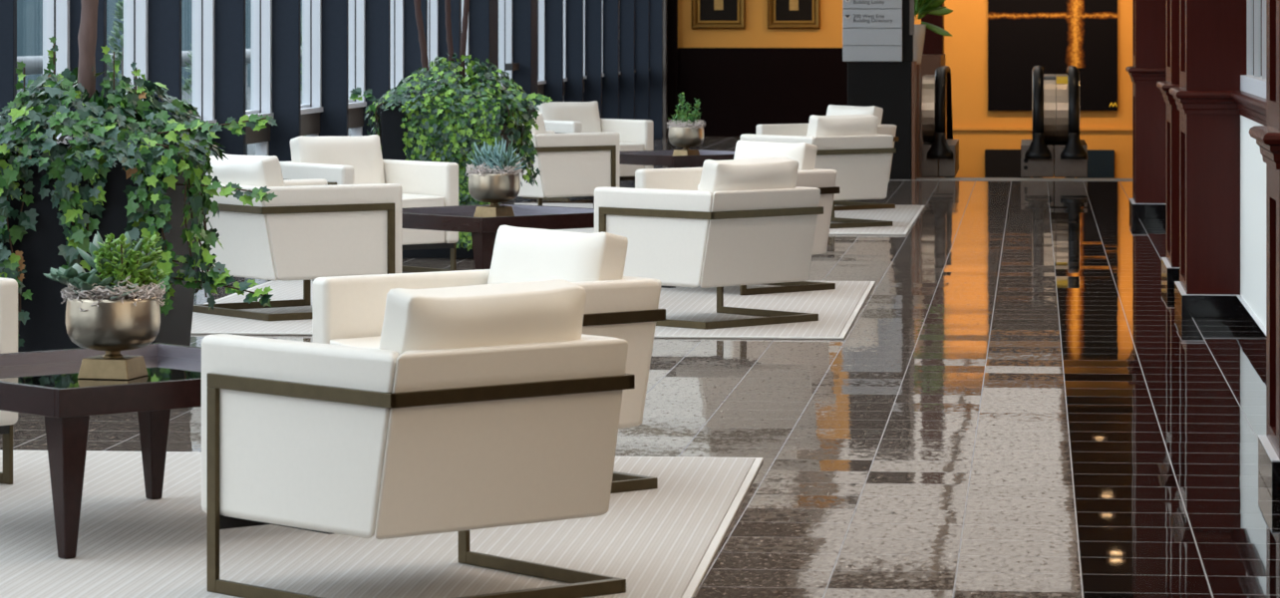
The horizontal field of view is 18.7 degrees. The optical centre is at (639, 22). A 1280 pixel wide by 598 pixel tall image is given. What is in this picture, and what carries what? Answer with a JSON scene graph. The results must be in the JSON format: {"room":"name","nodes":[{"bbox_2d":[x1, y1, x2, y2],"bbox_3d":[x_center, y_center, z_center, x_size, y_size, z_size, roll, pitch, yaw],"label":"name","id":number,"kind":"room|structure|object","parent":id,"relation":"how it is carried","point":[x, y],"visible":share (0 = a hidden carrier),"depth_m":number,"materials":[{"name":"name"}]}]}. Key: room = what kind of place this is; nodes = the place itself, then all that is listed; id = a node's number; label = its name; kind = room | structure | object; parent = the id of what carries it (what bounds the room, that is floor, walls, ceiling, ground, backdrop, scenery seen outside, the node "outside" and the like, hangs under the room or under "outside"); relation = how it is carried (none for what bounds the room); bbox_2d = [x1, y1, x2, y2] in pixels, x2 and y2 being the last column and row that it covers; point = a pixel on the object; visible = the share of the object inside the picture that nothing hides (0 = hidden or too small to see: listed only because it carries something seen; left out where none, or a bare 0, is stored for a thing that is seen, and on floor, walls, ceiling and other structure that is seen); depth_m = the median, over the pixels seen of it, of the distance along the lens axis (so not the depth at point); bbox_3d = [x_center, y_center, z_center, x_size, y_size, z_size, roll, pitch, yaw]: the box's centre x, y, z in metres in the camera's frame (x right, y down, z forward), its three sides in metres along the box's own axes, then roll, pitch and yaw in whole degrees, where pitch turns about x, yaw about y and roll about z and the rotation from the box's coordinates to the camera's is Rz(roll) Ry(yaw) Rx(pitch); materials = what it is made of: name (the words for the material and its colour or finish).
{"room":"lobby","nodes":[
{"label":"lobby","id":0,"kind":"room"},
{"bbox_2d":[0,136,1279,597],"bbox_3d":[0.406,1.460,22.373,6.300,0.120,50.600,0,0,6],"label":"floor","id":1,"kind":"structure","parent":0,"point":[1019,402],"depth_m":13.55,"materials":[{"name":"tile"}]},
{"bbox_2d":[0,0,278,351],"bbox_3d":[-1.981,-0.702,14.723,1.354,4.198,1.061,0,0,6],"label":"potted tree","id":2,"kind":"object","parent":1,"relation":"on","point":[126,167],"visible":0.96,"depth_m":14.38,"materials":[{"name":"plant"}]},
{"bbox_2d":[0,449,763,597],"bbox_3d":[-1.396,1.394,10.608,3.245,0.012,3.928,0,0,5],"label":"area rug","id":3,"kind":"object","parent":1,"relation":"on","point":[663,540],"visible":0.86,"depth_m":10.33,"materials":[{"name":"carpet"}]},
{"bbox_2d":[0,277,17,484],"bbox_3d":[-2.391,1.006,11.640,0.790,0.764,0.783,0,0,-44],"label":"armchair","id":4,"kind":"object","parent":3,"relation":"on","point":[8,286],"visible":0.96,"depth_m":11.61,"materials":[{"name":"beige leather"}]},
{"bbox_2d":[0,342,201,559],"bbox_3d":[-1.450,1.165,10.700,1.030,0.446,1.030,0,0,-42],"label":"cocktail table","id":5,"kind":"object","parent":3,"relation":"on","point":[47,384],"visible":0.62,"depth_m":10.18,"materials":[{"name":"brown wood"}]},
{"bbox_2d":[42,230,170,379],"bbox_3d":[-1.459,0.774,10.696,0.329,0.403,0.288,0,0,-26],"label":"potted succulent","id":6,"kind":"object","parent":5,"relation":"on","point":[113,308],"visible":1,"depth_m":10.62,"materials":[{"name":"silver metal"}]},
{"bbox_2d":[65,293,160,350],"bbox_3d":[-1.450,0.828,10.700,0.259,0.147,0.259,0,0,6],"label":"bowl","id":7,"kind":"object","parent":6,"relation":"on","point":[94,321],"depth_m":10.60,"materials":[{"name":"metal"}]},
{"bbox_2d":[201,279,635,597],"bbox_3d":[-0.547,1.006,9.495,0.790,0.764,0.783,0,0,-41],"label":"armchair","id":8,"kind":"object","parent":3,"relation":"on","point":[486,406],"visible":1,"depth_m":9.24,"materials":[{"name":"beige leather"}]},
{"bbox_2d":[378,279,586,354],"bbox_3d":[-0.384,0.808,9.305,0.545,0.384,0.224,0,0,-41],"label":"cushion","id":9,"kind":"object","parent":8,"relation":"on","point":[545,317],"depth_m":9.20,"materials":[{"name":"beige leather"}]},
{"bbox_2d":[312,225,665,493],"bbox_3d":[-0.457,1.006,11.640,0.783,0.764,0.790,0,0,-39],"label":"armchair","id":10,"kind":"object","parent":3,"relation":"on","point":[346,310],"visible":0.33,"depth_m":11.64,"materials":[{"name":"beige leather"}]},
{"bbox_2d":[329,335,380,348],"bbox_3d":[-0.490,1.015,11.613,0.697,0.152,0.555,0,0,-39],"label":"seat cushion","id":11,"kind":"object","parent":10,"relation":"on","point":[373,342],"depth_m":11.60,"materials":[{"name":"beige leather"}]},
{"bbox_2d":[487,225,628,284],"bbox_3d":[-0.264,0.808,11.798,0.224,0.384,0.545,0,0,-39],"label":"cushion","id":12,"kind":"object","parent":10,"relation":"on","point":[520,254],"depth_m":11.70,"materials":[{"name":"beige leather"}]},
{"bbox_2d":[348,0,552,258],"bbox_3d":[-1.083,-0.600,23.327,1.168,4.000,1.058,0,0,32],"label":"potted tree","id":13,"kind":"object","parent":1,"relation":"on","point":[445,125],"visible":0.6,"depth_m":23.05,"materials":[{"name":"plant"}]},
{"bbox_2d":[190,279,875,339],"bbox_3d":[-0.530,1.394,19.183,3.240,0.012,3.756,0,0,6],"label":"area rug","id":14,"kind":"object","parent":1,"relation":"on","point":[837,308],"visible":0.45,"depth_m":18.68,"materials":[{"name":"carpet"}]},
{"bbox_2d":[193,153,402,320],"bbox_3d":[-1.653,1.006,18.561,0.783,0.764,0.790,0,0,-36],"label":"armchair","id":15,"kind":"object","parent":14,"relation":"on","point":[313,228],"visible":0.8,"depth_m":18.27,"materials":[{"name":"beige leather"}]},
{"bbox_2d":[209,153,284,187],"bbox_3d":[-1.855,0.808,18.415,0.224,0.384,0.545,0,0,-36],"label":"cushion","id":16,"kind":"object","parent":15,"relation":"on","point":[245,170],"depth_m":18.23,"materials":[{"name":"beige leather"}]},
{"bbox_2d":[279,134,458,272],"bbox_3d":[-1.516,1.006,21.307,0.790,0.764,0.783,0,0,-38],"label":"armchair","id":17,"kind":"object","parent":14,"relation":"on","point":[335,160],"visible":0.56,"depth_m":21.33,"materials":[{"name":"beige leather"}]},
{"bbox_2d":[290,134,384,184],"bbox_3d":[-1.668,0.808,21.505,0.545,0.384,0.224,0,0,-38],"label":"cushion","id":18,"kind":"object","parent":17,"relation":"on","point":[364,153],"depth_m":21.46,"materials":[{"name":"beige leather"}]},
{"bbox_2d":[402,193,444,208],"bbox_3d":[-1.490,1.015,21.273,0.555,0.152,0.697,0,0,-38],"label":"seat cushion","id":19,"kind":"object","parent":17,"relation":"on","point":[409,199],"depth_m":21.11,"materials":[{"name":"beige leather"}]},
{"bbox_2d":[402,203,594,270],"bbox_3d":[-0.733,1.165,19.470,1.030,0.446,1.030,0,0,-43],"label":"cocktail table","id":20,"kind":"object","parent":14,"relation":"on","point":[461,218],"visible":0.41,"depth_m":19.03,"materials":[{"name":"brown wood"}]},
{"bbox_2d":[465,137,525,217],"bbox_3d":[-0.732,0.774,19.497,0.287,0.405,0.311,0,0,-11],"label":"potted succulent","id":21,"kind":"object","parent":20,"relation":"on","point":[494,178],"visible":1,"depth_m":19.41,"materials":[{"name":"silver metal"}]},
{"bbox_2d":[468,171,520,202],"bbox_3d":[-0.731,0.828,19.490,0.259,0.147,0.259,0,0,6],"label":"bowl","id":22,"kind":"object","parent":21,"relation":"on","point":[484,186],"depth_m":19.39,"materials":[{"name":"metal"}]},
{"bbox_2d":[594,156,823,329],"bbox_3d":[0.316,1.006,18.082,0.790,0.764,0.783,0,0,-44],"label":"armchair","id":23,"kind":"object","parent":14,"relation":"on","point":[747,221],"visible":0.98,"depth_m":17.80,"materials":[{"name":"beige leather"}]},
{"bbox_2d":[698,156,798,193],"bbox_3d":[0.489,0.808,17.902,0.545,0.384,0.224,0,0,-44],"label":"cushion","id":24,"kind":"object","parent":23,"relation":"on","point":[767,174],"depth_m":17.79,"materials":[{"name":"beige leather"}]},
{"bbox_2d":[635,140,839,295],"bbox_3d":[0.504,1.006,20.269,0.783,0.764,0.790,0,0,-41],"label":"armchair","id":25,"kind":"object","parent":14,"relation":"on","point":[683,178],"visible":0.3,"depth_m":20.25,"materials":[{"name":"beige leather"}]},
{"bbox_2d":[733,140,817,170],"bbox_3d":[0.693,0.808,20.432,0.224,0.384,0.545,0,0,-41],"label":"cushion","id":26,"kind":"object","parent":25,"relation":"on","point":[804,154],"depth_m":20.32,"materials":[{"name":"beige leather"}]},
{"bbox_2d":[522,100,653,202],"bbox_3d":[-0.417,1.006,30.558,0.790,0.764,0.783,0,0,-35],"label":"armchair","id":27,"kind":"object","parent":1,"relation":"on","point":[558,117],"visible":0.38,"depth_m":30.59,"materials":[{"name":"beige leather"}]},
{"bbox_2d":[536,100,601,132],"bbox_3d":[-0.561,0.808,30.762,0.545,0.384,0.224,0,0,-35],"label":"cushion","id":28,"kind":"object","parent":27,"relation":"on","point":[586,113],"depth_m":30.72,"materials":[{"name":"beige leather"}]},
{"bbox_2d":[619,142,643,151],"bbox_3d":[-0.393,1.015,30.522,0.555,0.152,0.697,0,0,-35],"label":"seat cushion","id":29,"kind":"object","parent":27,"relation":"on","point":[623,147],"depth_m":30.34,"materials":[{"name":"beige leather"}]},
{"bbox_2d":[514,203,925,235],"bbox_3d":[0.343,1.394,27.759,3.250,0.012,4.041,0,0,6],"label":"area rug","id":30,"kind":"object","parent":1,"relation":"on","point":[902,217],"visible":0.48,"depth_m":27.63,"materials":[{"name":"carpet"}]},
{"bbox_2d":[515,112,619,205],"bbox_3d":[-0.673,1.006,27.154,0.783,0.764,0.790,0,0,-43],"label":"armchair","id":31,"kind":"object","parent":30,"relation":"on","point":[572,164],"visible":0.41,"depth_m":26.85,"materials":[{"name":"beige leather"}]},
{"bbox_2d":[519,112,546,134],"bbox_3d":[-0.856,0.808,26.985,0.224,0.384,0.545,0,0,-43],"label":"cushion","id":32,"kind":"object","parent":31,"relation":"on","point":[539,121],"depth_m":26.77,"materials":[{"name":"beige leather"}]},
{"bbox_2d":[592,149,734,208],"bbox_3d":[0.315,1.165,28.131,1.030,0.446,1.030,0,0,-39],"label":"cocktail table","id":33,"kind":"object","parent":30,"relation":"on","point":[642,158],"visible":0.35,"depth_m":27.68,"materials":[{"name":"brown wood"}]},
{"bbox_2d":[665,92,705,155],"bbox_3d":[0.332,0.741,28.129,0.281,0.469,0.286,0,0,-16],"label":"potted succulent","id":34,"kind":"object","parent":33,"relation":"on","point":[691,134],"visible":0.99,"depth_m":28.06,"materials":[{"name":"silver metal"}]},
{"bbox_2d":[668,126,703,147],"bbox_3d":[0.335,0.828,28.129,0.259,0.147,0.259,0,0,6],"label":"bowl","id":35,"kind":"object","parent":34,"relation":"on","point":[685,137],"depth_m":28.02,"materials":[{"name":"metal"}]},
{"bbox_2d":[740,113,896,228],"bbox_3d":[1.213,1.006,26.578,0.790,0.764,0.783,0,0,-37],"label":"armchair","id":36,"kind":"object","parent":30,"relation":"on","point":[848,145],"visible":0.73,"depth_m":26.32,"materials":[{"name":"beige leather"}]},
{"bbox_2d":[806,113,878,137],"bbox_3d":[1.363,0.808,26.379,0.545,0.384,0.224,0,0,-37],"label":"cushion","id":37,"kind":"object","parent":36,"relation":"on","point":[842,126],"depth_m":26.27,"materials":[{"name":"beige leather"}]},
{"bbox_2d":[756,104,898,210],"bbox_3d":[1.398,1.006,29.132,0.783,0.764,0.790,0,0,-38],"label":"armchair","id":38,"kind":"object","parent":30,"relation":"on","point":[778,129],"visible":0.2,"depth_m":29.17,"materials":[{"name":"beige leather"}]},
{"bbox_2d":[826,104,883,124],"bbox_3d":[1.595,0.808,29.286,0.224,0.384,0.545,0,0,-38],"label":"cushion","id":39,"kind":"object","parent":38,"relation":"on","point":[832,110],"depth_m":29.19,"materials":[{"name":"beige leather"}]},
{"bbox_2d":[889,177,1132,181],"bbox_3d":[3.378,1.448,34.661,3.460,0.104,0.550,0,0,6],"label":"trim","id":40,"kind":"structure","parent":1,"relation":"attached to","point":[917,178],"depth_m":34.70,"materials":[{"name":"grey metal"}]},
{"bbox_2d":[842,0,916,179],"bbox_3d":[2.142,0.050,34.741,0.642,2.700,0.480,0,0,6],"label":"column","id":41,"kind":"structure","parent":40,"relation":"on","point":[877,35],"depth_m":34.54,"materials":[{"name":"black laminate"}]},
{"bbox_2d":[916,64,921,177],"bbox_3d":[2.488,0.890,35.234,0.094,1.020,0.490,0,0,6],"label":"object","id":42,"kind":"structure","parent":40,"relation":"on","point":[918,67],"depth_m":34.98,"materials":[{"name":"brown"}]},
{"bbox_2d":[913,0,953,64],"bbox_3d":[2.492,-0.025,35.260,0.618,0.809,0.618,0,0,37],"label":"plant","id":43,"kind":"object","parent":42,"relation":"on","point":[922,8],"visible":0.48,"depth_m":35.20,"materials":[{"name":"green plant"}]},
{"bbox_2d":[677,0,1132,178],"bbox_3d":[4.431,0.600,47.495,7.951,7.600,0.200,0,0,6],"label":"wall","id":44,"kind":"structure","parent":0,"point":[966,50],"depth_m":47.43,"materials":[{"name":"orange paint"}]},
{"bbox_2d":[662,0,666,136],"bbox_3d":[0.272,-0.750,47.605,0.110,4.300,0.180,0,0,6],"label":"trim","id":45,"kind":"structure","parent":44,"relation":"attached to","point":[664,1],"depth_m":47.52,"materials":[{"name":"metal"}]},
{"bbox_2d":[666,0,677,136],"bbox_3d":[0.147,-0.900,47.869,0.649,4.600,0.320,0,0,6],"label":"trim","id":46,"kind":"structure","parent":44,"relation":"attached to","point":[672,5],"depth_m":47.69,"materials":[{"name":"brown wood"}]},
{"bbox_2d":[691,0,745,28],"bbox_3d":[0.963,-0.335,47.715,0.663,0.829,0.060,0,0,6],"label":"framed picture","id":47,"kind":"object","parent":44,"relation":"attached to","point":[706,14],"visible":1,"depth_m":47.72,"materials":[{"name":"brown metal"}]},
{"bbox_2d":[713,0,722,9],"bbox_3d":[0.965,-0.347,47.731,0.110,0.389,0.004,0,0,6],"label":"print","id":48,"kind":"object","parent":47,"relation":"attached to","point":[718,4],"depth_m":47.72},
{"bbox_2d":[677,47,847,136],"bbox_3d":[1.702,0.856,47.646,2.491,1.088,0.050,0,0,6],"label":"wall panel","id":49,"kind":"structure","parent":44,"relation":"attached to","point":[738,90],"depth_m":47.65,"materials":[{"name":"brown wood"}]},
{"bbox_2d":[767,0,820,28],"bbox_3d":[1.884,-0.326,47.621,0.648,0.810,0.060,0,0,6],"label":"framed picture","id":50,"kind":"object","parent":44,"relation":"attached to","point":[782,14],"visible":1,"depth_m":47.63,"materials":[{"name":"brown metal"}]},
{"bbox_2d":[789,0,798,9],"bbox_3d":[1.885,-0.338,47.637,0.110,0.381,0.004,0,0,6],"label":"print","id":51,"kind":"object","parent":50,"relation":"attached to","point":[794,4],"depth_m":47.63},
{"bbox_2d":[984,149,1020,177],"bbox_3d":[4.479,1.741,47.359,0.556,0.388,0.058,0,0,6],"label":"wall panel","id":52,"kind":"object","parent":44,"relation":"attached to","point":[998,162],"visible":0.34,"depth_m":47.34,"materials":[{"name":"black"}]},
{"bbox_2d":[953,126,1132,130],"bbox_3d":[5.664,1.295,47.255,5.450,0.038,0.030,0,0,6],"label":"trim","id":53,"kind":"structure","parent":44,"relation":"attached to","point":[954,128],"depth_m":47.35,"materials":[{"name":"orange paint"}]},
{"bbox_2d":[987,0,1117,110],"bbox_3d":[5.020,-0.076,47.305,1.568,2.300,0.058,0,0,6],"label":"picture","id":54,"kind":"object","parent":44,"relation":"attached to","point":[1055,36],"visible":0.98,"depth_m":47.28,"materials":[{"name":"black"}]},
{"bbox_2d":[1076,149,1114,178],"bbox_3d":[5.535,1.741,47.252,0.458,0.388,0.058,0,0,6],"label":"wall panel","id":55,"kind":"object","parent":44,"relation":"attached to","point":[1101,162],"visible":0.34,"depth_m":47.21,"materials":[{"name":"black"}]},
{"bbox_2d":[1164,0,1266,360],"bbox_3d":[2.325,-0.900,12.311,0.302,4.600,30.965,0,0,6],"label":"wall","id":56,"kind":"structure","parent":0,"point":[1251,301],"depth_m":17.40,"materials":[{"name":"white paint"}]},
{"bbox_2d":[1125,0,1166,219],"bbox_3d":[3.725,-0.900,28.133,0.404,4.600,0.904,0,0,6],"label":"trim","id":57,"kind":"structure","parent":56,"relation":"attached to","point":[1148,200],"depth_m":27.74,"materials":[{"name":"brown wood"}]},
{"bbox_2d":[1156,0,1179,288],"bbox_3d":[2.994,-0.900,20.913,0.404,4.600,0.964,0,0,6],"label":"trim","id":58,"kind":"structure","parent":56,"relation":"attached to","point":[1170,263],"depth_m":20.50,"materials":[{"name":"brown wood"}]},
{"bbox_2d":[1168,0,1254,318],"bbox_3d":[2.790,-0.900,18.903,0.404,4.600,1.004,0,0,6],"label":"column","id":59,"kind":"structure","parent":56,"relation":"attached to","point":[1212,33],"depth_m":18.46,"materials":[{"name":"brown wood"}]},
{"bbox_2d":[1240,0,1266,98],"bbox_3d":[2.650,-0.600,15.265,0.250,2.000,6.366,0,0,6],"label":"window","id":60,"kind":"structure","parent":56,"relation":"in","point":[1255,84],"depth_m":17.81,"materials":[{"name":"white metal"}]},
{"bbox_2d":[1249,0,1279,497],"bbox_3d":[2.070,-0.900,11.793,0.404,4.600,0.764,0,0,6],"label":"trim","id":61,"kind":"structure","parent":56,"relation":"attached to","point":[1267,137],"depth_m":11.97,"materials":[{"name":"brown wood"}]},
{"bbox_3d":[-2.365,-0.950,22.653,0.170,4.700,50.600,0,0,6],"label":"wall","id":62,"kind":"structure","parent":0,"visible":0},
{"bbox_2d":[0,0,16,112],"bbox_3d":[-2.865,-0.900,17.032,0.267,4.600,0.060,0,0,6],"label":"trim","id":63,"kind":"structure","parent":62,"relation":"attached to","point":[8,8],"depth_m":16.99,"materials":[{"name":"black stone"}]},
{"bbox_2d":[42,0,71,144],"bbox_3d":[-2.869,-0.850,17.865,0.132,4.500,1.597,0,0,6],"label":"window","id":64,"kind":"structure","parent":62,"relation":"in","point":[56,13],"depth_m":18.61,"materials":[{"name":"white glass"}]},
{"bbox_2d":[69,0,106,140],"bbox_3d":[-2.699,-0.900,18.681,0.267,4.600,0.060,0,0,6],"label":"trim","id":65,"kind":"structure","parent":62,"relation":"attached to","point":[75,5],"depth_m":18.65,"materials":[{"name":"black metal"}]},
{"bbox_2d":[123,0,148,100],"bbox_3d":[-2.702,-0.850,19.514,0.132,4.500,1.597,0,0,6],"label":"window","id":66,"kind":"structure","parent":62,"relation":"in","point":[136,12],"depth_m":20.26,"materials":[{"name":"white glass"}]},
{"bbox_2d":[148,0,181,130],"bbox_3d":[-2.532,-0.900,20.329,0.267,4.600,0.060,0,0,6],"label":"trim","id":67,"kind":"structure","parent":62,"relation":"attached to","point":[164,16],"depth_m":20.30,"materials":[{"name":"black metal"}]},
{"bbox_2d":[192,0,216,273],"bbox_3d":[-2.535,-0.850,21.163,0.132,4.500,1.597,0,0,6],"label":"window","id":68,"kind":"structure","parent":62,"relation":"in","point":[202,10],"depth_m":21.91,"materials":[{"name":"white glass"}]},
{"bbox_2d":[211,0,245,155],"bbox_3d":[-2.365,-0.900,21.978,0.267,4.600,0.060,0,0,6],"label":"trim","id":69,"kind":"structure","parent":62,"relation":"attached to","point":[229,15],"depth_m":21.94,"materials":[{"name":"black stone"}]},
{"bbox_2d":[245,0,274,155],"bbox_3d":[-2.368,-0.850,22.811,0.132,4.500,1.597,0,0,6],"label":"window","id":70,"kind":"structure","parent":62,"relation":"in","point":[261,10],"depth_m":23.56,"materials":[{"name":"white glass"}]},
{"bbox_2d":[268,0,301,161],"bbox_3d":[-2.198,-0.900,23.627,0.267,4.600,0.060,0,0,6],"label":"trim","id":71,"kind":"structure","parent":62,"relation":"attached to","point":[286,14],"depth_m":23.59,"materials":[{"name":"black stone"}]},
{"bbox_2d":[301,0,322,136],"bbox_3d":[-2.201,-0.850,24.460,0.132,4.500,1.597,0,0,6],"label":"window","id":72,"kind":"structure","parent":62,"relation":"in","point":[311,107],"depth_m":25.20,"materials":[{"name":"white glass"}]},
{"bbox_2d":[319,0,348,136],"bbox_3d":[-2.031,-0.900,25.276,0.267,4.600,0.060,0,0,6],"label":"trim","id":73,"kind":"structure","parent":62,"relation":"attached to","point":[334,118],"depth_m":25.24,"materials":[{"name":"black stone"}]},
{"bbox_2d":[348,0,366,136],"bbox_3d":[-2.034,-0.850,26.109,0.132,4.500,1.597,0,0,6],"label":"window","id":74,"kind":"structure","parent":62,"relation":"in","point":[356,7],"depth_m":26.85,"materials":[{"name":"white glass"}]},
{"bbox_2d":[362,0,390,135],"bbox_3d":[-1.864,-0.900,26.924,0.267,4.600,0.060,0,0,6],"label":"trim","id":75,"kind":"structure","parent":62,"relation":"attached to","point":[377,12],"depth_m":26.89,"materials":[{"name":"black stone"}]},
{"bbox_2d":[390,0,403,103],"bbox_3d":[-1.867,-0.850,27.758,0.132,4.500,1.597,0,0,6],"label":"window","id":76,"kind":"structure","parent":62,"relation":"in","point":[397,6],"depth_m":28.50,"materials":[{"name":"white glass"}]},
{"bbox_2d":[403,0,427,99],"bbox_3d":[-1.697,-0.900,28.573,0.267,4.600,0.060,0,0,6],"label":"trim","id":77,"kind":"structure","parent":62,"relation":"attached to","point":[412,50],"depth_m":28.54,"materials":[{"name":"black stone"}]},
{"bbox_2d":[427,0,438,87],"bbox_3d":[-1.701,-0.850,29.406,0.132,4.500,1.597,0,0,6],"label":"window","id":78,"kind":"structure","parent":62,"relation":"in","point":[433,5],"depth_m":30.15,"materials":[{"name":"clear glass"}]},
{"bbox_2d":[438,0,460,88],"bbox_3d":[-1.530,-0.900,30.222,0.267,4.600,0.060,0,0,6],"label":"trim","id":79,"kind":"structure","parent":62,"relation":"attached to","point":[455,4],"depth_m":30.19,"materials":[{"name":"black metal"}]},
{"bbox_2d":[460,0,469,76],"bbox_3d":[-1.534,-0.850,31.055,0.132,4.500,1.597,0,0,6],"label":"window","id":80,"kind":"structure","parent":62,"relation":"in","point":[462,1],"depth_m":31.80,"materials":[{"name":"clear glass"}]},
{"bbox_2d":[469,0,498,86],"bbox_3d":[-1.339,-0.900,32.114,0.267,4.600,0.550,0,0,6],"label":"trim","id":81,"kind":"structure","parent":62,"relation":"attached to","point":[483,14],"depth_m":31.84,"materials":[{"name":"black metal"}]},
{"bbox_2d":[498,0,519,98],"bbox_3d":[-1.263,-0.850,33.444,0.190,4.500,2.110,0,0,6],"label":"window","id":82,"kind":"structure","parent":62,"relation":"in","point":[505,64],"depth_m":34.45,"materials":[{"name":"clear glass"}]},
{"bbox_2d":[512,0,537,111],"bbox_3d":[-1.076,-0.900,34.711,0.267,4.600,0.450,0,0,6],"label":"trim","id":83,"kind":"structure","parent":62,"relation":"attached to","point":[524,12],"depth_m":34.48,"materials":[{"name":"black metal"}]},
{"bbox_2d":[537,0,546,95],"bbox_3d":[-1.046,-0.850,35.870,0.132,4.500,1.861,0,0,6],"label":"window","id":84,"kind":"structure","parent":62,"relation":"in","point":[541,81],"depth_m":36.74,"materials":[{"name":"clear glass"}]},
{"bbox_2d":[544,0,563,101],"bbox_3d":[-0.862,-0.900,36.817,0.267,4.600,0.060,0,0,6],"label":"trim","id":85,"kind":"structure","parent":62,"relation":"attached to","point":[553,88],"depth_m":36.78,"materials":[{"name":"black metal"}]},
{"bbox_2d":[563,0,567,101],"bbox_3d":[-0.866,-0.850,37.650,0.132,4.500,1.597,0,0,6],"label":"window","id":86,"kind":"structure","parent":62,"relation":"in","point":[564,1],"depth_m":38.39,"materials":[{"name":"clear glass"}]},
{"bbox_2d":[564,0,583,101],"bbox_3d":[-0.696,-0.900,38.465,0.267,4.600,0.060,0,0,6],"label":"trim","id":87,"kind":"structure","parent":62,"relation":"attached to","point":[574,8],"depth_m":38.43,"materials":[{"name":"black metal"}]},
{"bbox_2d":[583,0,586,92],"bbox_3d":[-0.699,-0.850,39.299,0.132,4.500,1.597,0,0,6],"label":"window","id":88,"kind":"structure","parent":62,"relation":"in","point":[584,76],"depth_m":40.04,"materials":[{"name":"clear glass"}]},
{"bbox_2d":[583,0,602,118],"bbox_3d":[-0.529,-0.900,40.114,0.267,4.600,0.060,0,0,6],"label":"trim","id":89,"kind":"structure","parent":62,"relation":"attached to","point":[592,83],"depth_m":40.08,"materials":[{"name":"black metal"}]},
{"bbox_2d":[602,0,604,76],"bbox_3d":[-0.532,-0.850,40.947,0.132,4.500,1.597,0,0,6],"label":"window","id":90,"kind":"structure","parent":62,"relation":"in","point":[602,0],"depth_m":41.71,"materials":[{"name":"clear glass"}]},
{"bbox_2d":[602,0,619,118],"bbox_3d":[-0.362,-0.900,41.763,0.267,4.600,0.060,0,0,6],"label":"trim","id":91,"kind":"structure","parent":62,"relation":"attached to","point":[610,81],"depth_m":41.73,"materials":[{"name":"black metal"}]},
{"bbox_2d":[619,0,635,119],"bbox_3d":[-0.195,-0.900,43.412,0.267,4.600,0.060,0,0,6],"label":"trim","id":92,"kind":"structure","parent":62,"relation":"attached to","point":[626,7],"depth_m":43.38,"materials":[{"name":"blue metal"}]},
{"bbox_2d":[635,0,648,119],"bbox_3d":[-0.028,-0.900,45.060,0.267,4.600,0.060,0,0,6],"label":"trim","id":93,"kind":"structure","parent":62,"relation":"attached to","point":[641,6],"depth_m":45.02,"materials":[{"name":"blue metal"}]},
{"bbox_2d":[648,0,662,139],"bbox_3d":[0.139,-0.900,46.709,0.267,4.600,0.060,0,0,6],"label":"trim","id":94,"kind":"structure","parent":62,"relation":"attached to","point":[655,6],"depth_m":46.68,"materials":[{"name":"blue metal"}]},
{"bbox_3d":[5.018,3.055,41.129,5.500,3.090,12.750,0,0,6],"label":"floor","id":95,"kind":"structure","parent":0,"visible":0},
{"bbox_2d":[922,65,959,177],"bbox_3d":[3.063,1.959,38.752,0.304,3.096,7.528,0,0,6],"label":"escalator newel","id":96,"kind":"object","parent":95,"relation":"on","point":[940,152],"visible":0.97,"depth_m":35.16,"materials":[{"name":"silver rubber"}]},
{"bbox_2d":[919,53,945,177],"bbox_3d":[2.813,1.005,37.507,0.218,1.391,2.000,0,0,6],"label":"trim","id":97,"kind":"structure","parent":96,"relation":"attached to","point":[929,64],"depth_m":36.52,"materials":[{"name":"brown"}]},
{"bbox_2d":[921,2,944,54],"bbox_3d":[2.850,-0.634,37.855,0.206,1.892,0.700,0,0,6],"label":"trim","id":98,"kind":"structure","parent":97,"relation":"on","point":[933,42],"depth_m":37.51,"materials":[{"name":"brown wood"}]},
{"bbox_2d":[1020,65,1087,178],"bbox_3d":[4.097,1.959,38.648,0.597,3.096,7.528,0,0,6],"label":"escalator newel","id":99,"kind":"object","parent":95,"relation":"on","point":[1056,149],"visible":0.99,"depth_m":35.05,"materials":[{"name":"silver metal"}]},
{"label":"outside","id":100,"kind":"structure","parent":0,"visible":0},
{"bbox_2d":[16,85,350,155],"bbox_3d":[-27.174,1.560,53.007,55.250,0.280,140.000,0,0,6],"label":"ground","id":101,"kind":"structure","parent":100,"point":[250,148],"depth_m":70.58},
{"bbox_2d":[106,0,123,107],"bbox_3d":[-3.759,0.625,28.364,0.678,1.590,0.639,0,0,-42],"label":"shrub","id":102,"kind":"object","parent":101,"relation":"on","point":[120,6],"visible":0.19,"depth_m":28.30,"materials":[{"name":"green plant"}]},
{"bbox_2d":[16,0,302,86],"bbox_3d":[-18.649,-2.090,91.293,44.500,7.020,8.100,0,0,6],"label":"office building","id":103,"kind":"structure","parent":101,"relation":"on","point":[29,12],"depth_m":86.78,"materials":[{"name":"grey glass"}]},
{"bbox_2d":[16,46,302,155],"bbox_3d":[-3.929,0.845,40.619,0.149,1.150,70.034,0,0,6],"label":"guard rail","id":104,"kind":"object","parent":101,"relation":"on","point":[34,64],"visible":0.03,"depth_m":33.52,"materials":[{"name":"grey"}]},
{"bbox_2d":[181,33,192,102],"bbox_3d":[-3.400,0.683,30.128,0.634,1.475,0.676,0,0,-2],"label":"shrub","id":105,"kind":"object","parent":101,"relation":"on","point":[186,86],"visible":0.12,"depth_m":30.09,"materials":[{"name":"green plant"}]},
{"bbox_2d":[301,16,306,136],"bbox_3d":[-3.049,0.629,35.611,0.672,1.581,0.635,0,0,6],"label":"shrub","id":106,"kind":"object","parent":101,"relation":"on","point":[301,17],"visible":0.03,"depth_m":35.64,"materials":[{"name":"green plant"}]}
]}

